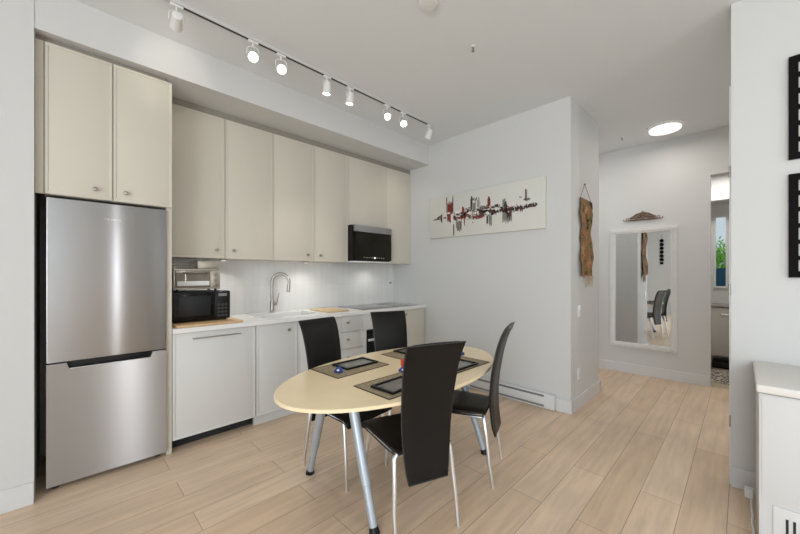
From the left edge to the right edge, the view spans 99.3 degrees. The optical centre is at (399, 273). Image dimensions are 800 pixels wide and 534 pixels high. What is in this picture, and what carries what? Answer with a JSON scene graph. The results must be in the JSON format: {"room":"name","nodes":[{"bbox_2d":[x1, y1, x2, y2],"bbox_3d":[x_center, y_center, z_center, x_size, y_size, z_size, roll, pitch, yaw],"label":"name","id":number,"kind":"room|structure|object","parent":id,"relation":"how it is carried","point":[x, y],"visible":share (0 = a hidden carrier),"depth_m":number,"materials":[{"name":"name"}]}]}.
{"room":"kitchen dining area","nodes":[
{"label":"kitchen dining area","id":0,"kind":"room"},
{"bbox_2d":[0,0,39,498],"bbox_3d":[-3.566,-0.180,1.096,3.284,3.000,0.820,0,0,-45],"label":"wall","id":1,"kind":"structure","parent":0,"point":[19,202],"depth_m":1.92,"materials":[{"name":"white paint"}]},
{"bbox_2d":[0,481,33,514],"bbox_3d":[-3.272,1.258,0.800,3.284,0.125,0.015,0,0,-45],"label":"baseboard","id":2,"kind":"structure","parent":1,"relation":"attached to","point":[20,496],"depth_m":1.91,"materials":[{"name":"white"}]},
{"bbox_2d":[40,194,392,456],"bbox_3d":[-1.393,-0.180,3.733,3.516,3.000,0.140,0,0,-45],"label":"wall","id":3,"kind":"structure","parent":0,"point":[313,285],"depth_m":3.74,"materials":[{"name":"white paint"}]},
{"bbox_2d":[35,35,171,209],"bbox_3d":[-2.119,-0.952,2.455,0.683,0.944,0.666,0,0,-45],"label":"upper cabinet","id":4,"kind":"object","parent":3,"relation":"attached to","point":[103,126],"visible":1,"depth_m":2.20,"materials":[{"name":"beige paint"}]},
{"bbox_2d":[172,103,272,260],"bbox_3d":[-1.661,-0.752,3.111,0.881,1.233,0.379,0,0,-45],"label":"upper cabinet","id":5,"kind":"object","parent":3,"relation":"attached to","point":[222,169],"visible":0.9,"depth_m":2.98,"materials":[{"name":"beige paint"}]},
{"bbox_2d":[266,134,347,262],"bbox_3d":[-1.031,-0.752,3.737,0.891,1.233,0.379,0,0,-45],"label":"upper cabinet","id":6,"kind":"object","parent":3,"relation":"attached to","point":[310,182],"visible":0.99,"depth_m":3.58,"materials":[{"name":"beige paint"}]},
{"bbox_2d":[348,156,385,227],"bbox_3d":[-0.513,-0.970,4.272,0.595,0.798,0.351,0,0,-45],"label":"upper cabinet","id":7,"kind":"object","parent":3,"relation":"attached to","point":[366,180],"visible":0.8,"depth_m":4.13,"materials":[{"name":"beige paint"}]},
{"bbox_2d":[348,224,391,262],"bbox_3d":[-0.472,-0.352,4.232,0.589,0.432,0.461,0,0,-45],"label":"microwave","id":8,"kind":"object","parent":7,"relation":"attached to","point":[366,244],"visible":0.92,"depth_m":4.03,"materials":[{"name":"black plastic"}]},
{"bbox_2d":[369,167,409,264],"bbox_3d":[-0.140,-0.752,4.642,0.451,1.233,0.351,0,0,-45],"label":"upper cabinet","id":9,"kind":"object","parent":3,"relation":"attached to","point":[397,182],"visible":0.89,"depth_m":4.52,"materials":[{"name":"beige paint"}]},
{"bbox_2d":[34,0,428,169],"bbox_3d":[-1.109,-1.552,3.447,3.516,0.255,0.685,0,0,-45],"label":"wall","id":10,"kind":"structure","parent":0,"point":[197,77],"depth_m":2.73,"materials":[{"name":"white paint"}]},
{"bbox_2d":[172,97,409,173],"bbox_3d":[-0.873,-1.398,3.697,2.827,0.054,0.018,0,0,-45],"label":"trim","id":11,"kind":"structure","parent":10,"relation":"attached to","point":[176,101],"depth_m":3.34,"materials":[{"name":"beige"}]},
{"bbox_2d":[0,362,757,533],"bbox_3d":[1.072,1.349,1.333,10.440,0.061,7.020,0,0,-45],"label":"floor","id":12,"kind":"structure","parent":0,"point":[644,454],"depth_m":2.15,"materials":[{"name":"brown wood"}]},
{"bbox_2d":[46,197,166,488],"bbox_3d":[-2.119,0.429,2.464,0.603,1.782,0.626,0,0,-45],"label":"refrigerator","id":13,"kind":"object","parent":12,"relation":"on","point":[106,352],"visible":1,"depth_m":2.21,"materials":[{"name":"silver metal"}]},
{"bbox_2d":[163,208,171,454],"bbox_3d":[-1.905,-0.036,2.705,0.034,2.711,0.613,0,0,-45],"label":"end panel","id":14,"kind":"object","parent":12,"relation":"on","point":[168,210],"visible":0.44,"depth_m":2.49,"materials":[{"name":"beige paint"}]},
{"bbox_2d":[172,326,255,447],"bbox_3d":[-1.640,0.881,2.894,0.604,0.878,0.582,0,0,-45],"label":"dishwasher","id":15,"kind":"object","parent":12,"relation":"on","point":[214,371],"visible":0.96,"depth_m":2.69,"materials":[{"name":"beige"}]},
{"bbox_2d":[253,317,340,424],"bbox_3d":[-1.132,0.882,3.440,0.878,0.875,0.643,0,0,-45],"label":"base cabinet","id":16,"kind":"object","parent":12,"relation":"on","point":[280,347],"visible":0.54,"depth_m":3.05,"materials":[{"name":"white paint"}]},
{"bbox_2d":[298,316,391,491],"bbox_3d":[-0.399,0.826,2.358,0.577,0.991,0.408,0,0,39],"label":"dining chair","id":17,"kind":"object","parent":12,"relation":"on","point":[321,338],"visible":0.48,"depth_m":2.40,"materials":[{"name":"black leather"}]},
{"bbox_2d":[341,314,362,358],"bbox_3d":[-0.717,0.881,3.852,0.292,0.877,0.643,0,0,-45],"label":"base cabinet","id":18,"kind":"object","parent":12,"relation":"on","point":[351,326],"visible":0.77,"depth_m":3.64,"materials":[{"name":"white paint"}]},
{"bbox_2d":[363,310,400,353],"bbox_3d":[-0.399,0.881,4.163,0.592,0.878,0.650,0,0,-45],"label":"oven","id":19,"kind":"object","parent":12,"relation":"on","point":[368,336],"visible":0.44,"depth_m":3.79,"materials":[{"name":"white paint"}]},
{"bbox_2d":[274,346,492,533],"bbox_3d":[0.015,0.976,2.259,1.723,0.712,0.957,0,0,-45],"label":"dining table","id":20,"kind":"object","parent":12,"relation":"on","point":[309,391],"visible":0.59,"depth_m":1.83,"materials":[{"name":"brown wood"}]},
{"bbox_2d":[311,361,388,378],"bbox_3d":[-0.327,0.618,2.266,0.292,0.003,0.432,0,0,43],"label":"placemat","id":21,"kind":"object","parent":20,"relation":"on","point":[328,370],"visible":0.7,"depth_m":2.20,"materials":[{"name":"brown fabric"}]},
{"bbox_2d":[334,366,342,372],"bbox_3d":[-0.382,0.598,2.136,0.057,0.037,0.060,0,0,-45],"label":"trinket","id":22,"kind":"object","parent":21,"relation":"on","point":[338,369],"visible":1,"depth_m":2.12,"materials":[{"name":"blue glass"}]},
{"bbox_2d":[332,357,377,369],"bbox_3d":[-0.305,0.611,2.330,0.170,0.012,0.270,0,0,44],"label":"tray","id":23,"kind":"object","parent":21,"relation":"on","point":[362,361],"visible":1,"depth_m":2.33,"materials":[{"name":"black plastic"}]},
{"bbox_2d":[354,372,402,399],"bbox_3d":[-0.003,0.618,1.925,0.432,0.003,0.292,0,0,-45],"label":"placemat","id":24,"kind":"object","parent":20,"relation":"on","point":[365,386],"visible":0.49,"depth_m":1.85,"materials":[{"name":"brown fabric"}]},
{"bbox_2d":[370,376,401,394],"bbox_3d":[-0.008,0.611,1.888,0.170,0.012,0.270,0,0,43],"label":"tray","id":25,"kind":"object","parent":24,"relation":"on","point":[392,386],"visible":0.49,"depth_m":1.85,"materials":[{"name":"black plastic"}]},
{"bbox_2d":[381,352,404,359],"bbox_3d":[0.108,0.618,2.665,0.432,0.003,0.292,0,0,-45],"label":"placemat","id":26,"kind":"object","parent":20,"relation":"on","point":[400,356],"visible":0.24,"depth_m":2.58,"materials":[{"name":"brown fabric"}]},
{"bbox_2d":[393,347,406,353],"bbox_3d":[0.102,0.611,2.736,0.270,0.012,0.170,0,0,-45],"label":"tray","id":27,"kind":"object","parent":26,"relation":"on","point":[402,350],"visible":0.29,"depth_m":2.70,"materials":[{"name":"black plastic"}]},
{"bbox_2d":[398,358,403,372],"bbox_3d":[0.020,0.577,2.155,0.054,0.085,0.056,0,0,-45],"label":"trinket","id":28,"kind":"object","parent":20,"relation":"on","point":[402,359],"visible":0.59,"depth_m":2.14,"materials":[{"name":"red glass"}]},
{"bbox_2d":[457,356,488,373],"bbox_3d":[0.376,0.618,2.339,0.432,0.003,0.292,0,0,-45],"label":"placemat","id":29,"kind":"object","parent":20,"relation":"on","point":[481,362],"visible":0.31,"depth_m":2.37,"materials":[{"name":"brown fabric"}]},
{"bbox_2d":[458,359,478,370],"bbox_3d":[0.383,0.611,2.290,0.270,0.012,0.170,0,0,-45],"label":"tray","id":30,"kind":"object","parent":29,"relation":"on","point":[463,364],"visible":0.29,"depth_m":2.30,"materials":[{"name":"black plastic"}]},
{"bbox_2d":[370,311,406,455],"bbox_3d":[0.000,0.826,2.766,0.408,0.991,0.577,0,0,-23],"label":"dining chair","id":31,"kind":"object","parent":12,"relation":"on","point":[389,327],"visible":0.24,"depth_m":2.95,"materials":[{"name":"black leather"}]},
{"bbox_2d":[401,308,424,346],"bbox_3d":[-0.035,0.881,4.529,0.437,0.877,0.643,0,0,-45],"label":"base cabinet","id":32,"kind":"object","parent":12,"relation":"on","point":[415,318],"visible":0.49,"depth_m":4.35,"materials":[{"name":"beige paint"}]},
{"bbox_2d":[172,302,426,333],"bbox_3d":[-0.879,0.422,3.702,2.826,0.036,0.643,0,0,-45],"label":"countertop","id":33,"kind":"structure","parent":32,"relation":"on","point":[249,319],"depth_m":3.23,"materials":[{"name":"white stone"}]},
{"bbox_2d":[172,317,242,327],"bbox_3d":[-1.648,0.395,2.848,0.475,0.017,0.475,0,0,-45],"label":"cutting board","id":34,"kind":"object","parent":33,"relation":"on","point":[185,324],"visible":0.51,"depth_m":2.71,"materials":[{"name":"brown wood"}]},
{"bbox_2d":[172,289,229,322],"bbox_3d":[-1.707,0.264,2.870,0.415,0.244,0.322,0,0,-45],"label":"microwave","id":35,"kind":"object","parent":34,"relation":"on","point":[187,305],"visible":0.98,"depth_m":2.75,"materials":[{"name":"black plastic"}]},
{"bbox_2d":[172,269,219,291],"bbox_3d":[-1.737,0.050,2.872,0.338,0.184,0.281,0,0,-45],"label":"toaster oven","id":36,"kind":"object","parent":35,"relation":"on","point":[208,279],"visible":0.88,"depth_m":2.78,"materials":[{"name":"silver metal"}]},
{"bbox_2d":[172,262,196,268],"bbox_3d":[-1.815,-0.070,2.835,0.163,0.053,0.183,0,0,-45],"label":"wire basket","id":37,"kind":"object","parent":36,"relation":"on","point":[182,265],"visible":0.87,"depth_m":2.80,"materials":[{"name":"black metal"}]},
{"bbox_2d":[177,281,208,285],"bbox_3d":[-1.680,0.076,2.770,0.230,0.037,0.004,0,0,-45],"label":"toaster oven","id":38,"kind":"object","parent":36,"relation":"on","point":[179,283],"depth_m":2.76,"materials":[{"name":"white metal"}]},
{"bbox_2d":[192,261,218,268],"bbox_3d":[-1.699,-0.076,2.963,0.165,0.068,0.200,0,0,-45],"label":"metal tin","id":39,"kind":"object","parent":36,"relation":"on","point":[199,264],"visible":0.76,"depth_m":2.89,"materials":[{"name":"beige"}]},
{"bbox_2d":[269,272,290,312],"bbox_3d":[-1.266,0.193,3.594,0.218,0.422,0.062,0,0,-7],"label":"faucet","id":40,"kind":"object","parent":33,"relation":"on","point":[272,303],"visible":1,"depth_m":3.58,"materials":[{"name":"silver metal"}]},
{"bbox_2d":[254,311,313,317],"bbox_3d":[-1.162,0.517,3.426,0.578,0.205,0.378,0,0,-45],"label":"sink","id":41,"kind":"object","parent":33,"relation":"in","point":[301,312],"visible":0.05,"depth_m":3.60,"materials":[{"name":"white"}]},
{"bbox_2d":[310,307,348,312],"bbox_3d":[-0.784,0.397,3.766,0.265,0.013,0.390,0,0,-45],"label":"cutting board","id":42,"kind":"object","parent":33,"relation":"on","point":[327,309],"visible":1,"depth_m":3.73,"materials":[{"name":"beige wood"}]},
{"bbox_2d":[338,302,415,309],"bbox_3d":[-0.271,0.400,4.304,0.880,0.007,0.510,0,0,-45],"label":"cooktop","id":43,"kind":"object","parent":33,"relation":"in","point":[388,304],"visible":1,"depth_m":4.28,"materials":[{"name":"grey"}]},
{"bbox_2d":[361,341,465,533],"bbox_3d":[0.062,0.826,1.882,0.408,0.991,0.577,0,0,-25],"label":"dining chair","id":44,"kind":"object","parent":12,"relation":"on","point":[420,434],"visible":0.98,"depth_m":1.70,"materials":[{"name":"black leather"}]},
{"bbox_2d":[452,322,514,488],"bbox_3d":[0.473,0.826,2.341,0.577,0.991,0.408,0,0,25],"label":"dining chair","id":45,"kind":"object","parent":12,"relation":"on","point":[464,402],"visible":0.73,"depth_m":2.19,"materials":[{"name":"black leather"}]},
{"bbox_2d":[711,368,728,384],"bbox_3d":[4.240,1.313,4.245,0.760,0.010,1.050,0,0,-45],"label":"bath rug","id":46,"kind":"object","parent":12,"relation":"on","point":[717,376],"visible":0.02,"depth_m":4.34,"materials":[{"name":"grey fabric"}]},
{"bbox_2d":[712,358,728,369],"bbox_3d":[4.588,1.269,4.782,0.250,0.098,0.280,0,0,-45],"label":"scale","id":47,"kind":"object","parent":12,"relation":"on","point":[716,362],"visible":0.56,"depth_m":4.75,"materials":[{"name":"black plastic"}]},
{"bbox_2d":[744,486,755,533],"bbox_3d":[1.848,1.274,1.797,0.495,0.089,0.039,0,0,-45],"label":"power cord","id":48,"kind":"object","parent":12,"relation":"on","point":[748,491],"visible":1,"depth_m":1.93,"materials":[{"name":"white plastic"}]},
{"bbox_2d":[753,361,799,533],"bbox_3d":[2.321,0.919,1.414,0.627,0.799,1.175,0,0,-45],"label":"cabinet","id":49,"kind":"object","parent":12,"relation":"on","point":[777,386],"visible":1,"depth_m":1.57,"materials":[{"name":"white wood"}]},
{"bbox_2d":[76,0,740,154],"bbox_3d":[0.569,-1.720,0.832,9.020,0.080,7.020,0,0,-45],"label":"ceiling","id":50,"kind":"structure","parent":0,"point":[633,66],"depth_m":2.58,"materials":[{"name":"white paint"}]},
{"bbox_2d":[163,0,432,138],"bbox_3d":[-0.583,-1.590,2.887,2.642,0.179,0.114,0,0,-45],"label":"track light","id":51,"kind":"object","parent":50,"relation":"attached to","point":[176,24],"visible":1,"depth_m":2.56,"materials":[{"name":"grey metal"}]},
{"bbox_2d":[419,0,438,10],"bbox_3d":[0.177,-1.669,2.092,0.120,0.022,0.120,0,0,-45],"label":"smoke detector","id":52,"kind":"object","parent":50,"relation":"attached to","point":[427,5],"visible":1,"depth_m":2.09,"materials":[{"name":"white plastic"}]},
{"bbox_2d":[470,45,475,52],"bbox_3d":[0.539,-1.661,2.511,0.044,0.038,0.044,0,0,-45],"label":"sprinkler","id":53,"kind":"object","parent":50,"relation":"attached to","point":[472,47],"visible":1,"depth_m":2.51,"materials":[{"name":"white metal"}]},
{"bbox_2d":[646,119,684,135],"bbox_3d":[3.012,-1.653,3.865,0.344,0.054,0.344,0,0,-45],"label":"ceiling lamp","id":54,"kind":"object","parent":50,"relation":"attached to","point":[669,126],"visible":1,"depth_m":3.80,"materials":[{"name":"white plastic"}]},
{"bbox_2d":[649,123,681,135],"bbox_3d":[3.012,-1.643,3.865,0.300,0.034,0.300,0,0,-45],"label":"diffuser","id":55,"kind":"object","parent":54,"relation":"attached to","point":[657,129],"depth_m":3.82,"materials":[{"name":"white plastic"}]},
{"bbox_2d":[393,96,598,400],"bbox_3d":[1.023,-0.180,4.426,0.890,3.000,2.560,0,0,-45],"label":"wall","id":56,"kind":"structure","parent":0,"point":[472,287],"depth_m":3.61,"materials":[{"name":"white paint"}]},
{"bbox_2d":[430,176,546,238],"bbox_3d":[0.915,-0.709,3.874,0.040,0.513,1.484,0,0,-45],"label":"painting","id":57,"kind":"object","parent":56,"relation":"attached to","point":[519,205],"visible":1,"depth_m":3.75,"materials":[{"name":"paint"}]},
{"bbox_2d":[468,377,555,410],"bbox_3d":[1.127,1.243,3.648,0.058,0.146,1.050,0,0,-45],"label":"baseboard heater","id":58,"kind":"object","parent":56,"relation":"attached to","point":[538,398],"visible":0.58,"depth_m":3.49,"materials":[{"name":"white metal"}]},
{"bbox_2d":[556,380,600,414],"bbox_3d":[1.275,1.258,4.173,0.918,0.125,1.874,0,0,-45],"label":"baseboard","id":59,"kind":"structure","parent":56,"relation":"attached to","point":[562,405],"depth_m":3.31,"materials":[{"name":"white"}]},
{"bbox_2d":[579,184,593,284],"bbox_3d":[1.897,-0.390,3.464,0.038,1.060,0.429,0,0,43],"label":"tapestry","id":60,"kind":"object","parent":56,"relation":"attached to","point":[587,256],"visible":1,"depth_m":3.46,"materials":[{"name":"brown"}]},
{"bbox_2d":[599,126,728,375],"bbox_3d":[3.043,-0.180,4.628,0.100,3.000,3.720,0,0,-45],"label":"wall","id":61,"kind":"structure","parent":0,"point":[669,179],"depth_m":4.20,"materials":[{"name":"white paint"}]},
{"bbox_2d":[623,211,662,221],"bbox_3d":[3.154,-0.760,4.421,0.030,0.126,0.439,0,0,-45],"label":"carved ornament","id":62,"kind":"object","parent":61,"relation":"attached to","point":[642,213],"visible":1,"depth_m":4.41,"materials":[{"name":"brown wood"}]},
{"bbox_2d":[610,225,677,353],"bbox_3d":[3.145,0.186,4.423,0.044,1.577,0.725,0,0,-45],"label":"wall mirror","id":63,"kind":"object","parent":61,"relation":"attached to","point":[643,261],"visible":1,"depth_m":4.41,"materials":[{"name":"silver glass"}]},
{"bbox_2d":[599,359,708,386],"bbox_3d":[2.652,1.258,4.941,0.015,0.125,2.725,0,0,-45],"label":"baseboard","id":64,"kind":"structure","parent":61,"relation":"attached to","point":[702,380],"depth_m":4.32,"materials":[{"name":"white paint"}]},
{"bbox_2d":[709,171,728,386],"bbox_3d":[4.003,0.075,3.661,0.112,2.490,0.995,0,0,-45],"label":"door frame","id":65,"kind":"structure","parent":61,"relation":"attached to","point":[725,172],"depth_m":3.97,"materials":[{"name":"white"}]},
{"bbox_2d":[711,203,728,361],"bbox_3d":[4.290,-0.055,4.528,1.530,2.750,2.220,0,0,-45],"label":"wall","id":66,"kind":"structure","parent":0,"point":[718,295],"depth_m":5.05,"materials":[{"name":"white paint"}]},
{"bbox_2d":[711,303,728,356],"bbox_3d":[4.757,0.782,4.619,0.534,0.695,1.390,0,0,-45],"label":"bathroom vanity","id":67,"kind":"object","parent":66,"relation":"attached to","point":[719,312],"visible":0.12,"depth_m":4.68,"materials":[{"name":"beige wood"}]},
{"bbox_2d":[711,303,728,307],"bbox_3d":[4.770,0.447,4.631,0.497,0.023,1.390,0,0,-45],"label":"countertop","id":68,"kind":"structure","parent":67,"relation":"on","point":[712,304],"depth_m":4.70,"materials":[{"name":"grey stone"}]},
{"bbox_2d":[714,214,727,287],"bbox_3d":[4.748,-0.330,5.032,0.070,1.080,0.150,0,0,-45],"label":"window","id":69,"kind":"structure","parent":66,"relation":"in","point":[720,221],"depth_m":5.02,"materials":[{"name":"white"}]},
{"bbox_2d":[711,174,728,204],"bbox_3d":[4.635,-1.230,4.877,0.350,0.380,1.990,0,0,-45],"label":"ceiling","id":70,"kind":"structure","parent":0,"point":[719,184],"depth_m":4.78,"materials":[{"name":"white paint"}]},
{"bbox_2d":[731,0,799,471],"bbox_3d":[3.253,-0.180,1.010,0.120,3.000,3.250,0,0,-45],"label":"wall","id":71,"kind":"structure","parent":0,"point":[765,302],"depth_m":2.04,"materials":[{"name":"white paint"}]},
{"bbox_2d":[729,86,730,484],"bbox_3d":[2.103,0.070,2.166,0.114,2.500,0.010,0,0,-45],"label":"door frame","id":72,"kind":"structure","parent":71,"relation":"attached to","point":[729,86],"depth_m":2.13,"materials":[{"name":"white"}]},
{"bbox_2d":[731,466,754,493],"bbox_3d":[3.205,1.258,0.964,0.015,0.125,3.250,0,0,-45],"label":"baseboard","id":73,"kind":"structure","parent":71,"relation":"attached to","point":[740,478],"depth_m":2.08,"materials":[{"name":"white"}]},
{"bbox_2d":[789,54,799,159],"bbox_3d":[2.432,-0.944,1.736,0.022,0.584,0.590,0,0,-45],"label":"lattice frame","id":74,"kind":"object","parent":71,"relation":"attached to","point":[794,73],"visible":1,"depth_m":1.92,"materials":[{"name":"black wood"}]},
{"bbox_2d":[789,173,799,277],"bbox_3d":[2.432,-0.274,1.736,0.022,0.588,0.590,0,0,-45],"label":"lattice frame","id":75,"kind":"object","parent":71,"relation":"attached to","point":[794,192],"visible":1,"depth_m":1.92,"materials":[{"name":"black"}]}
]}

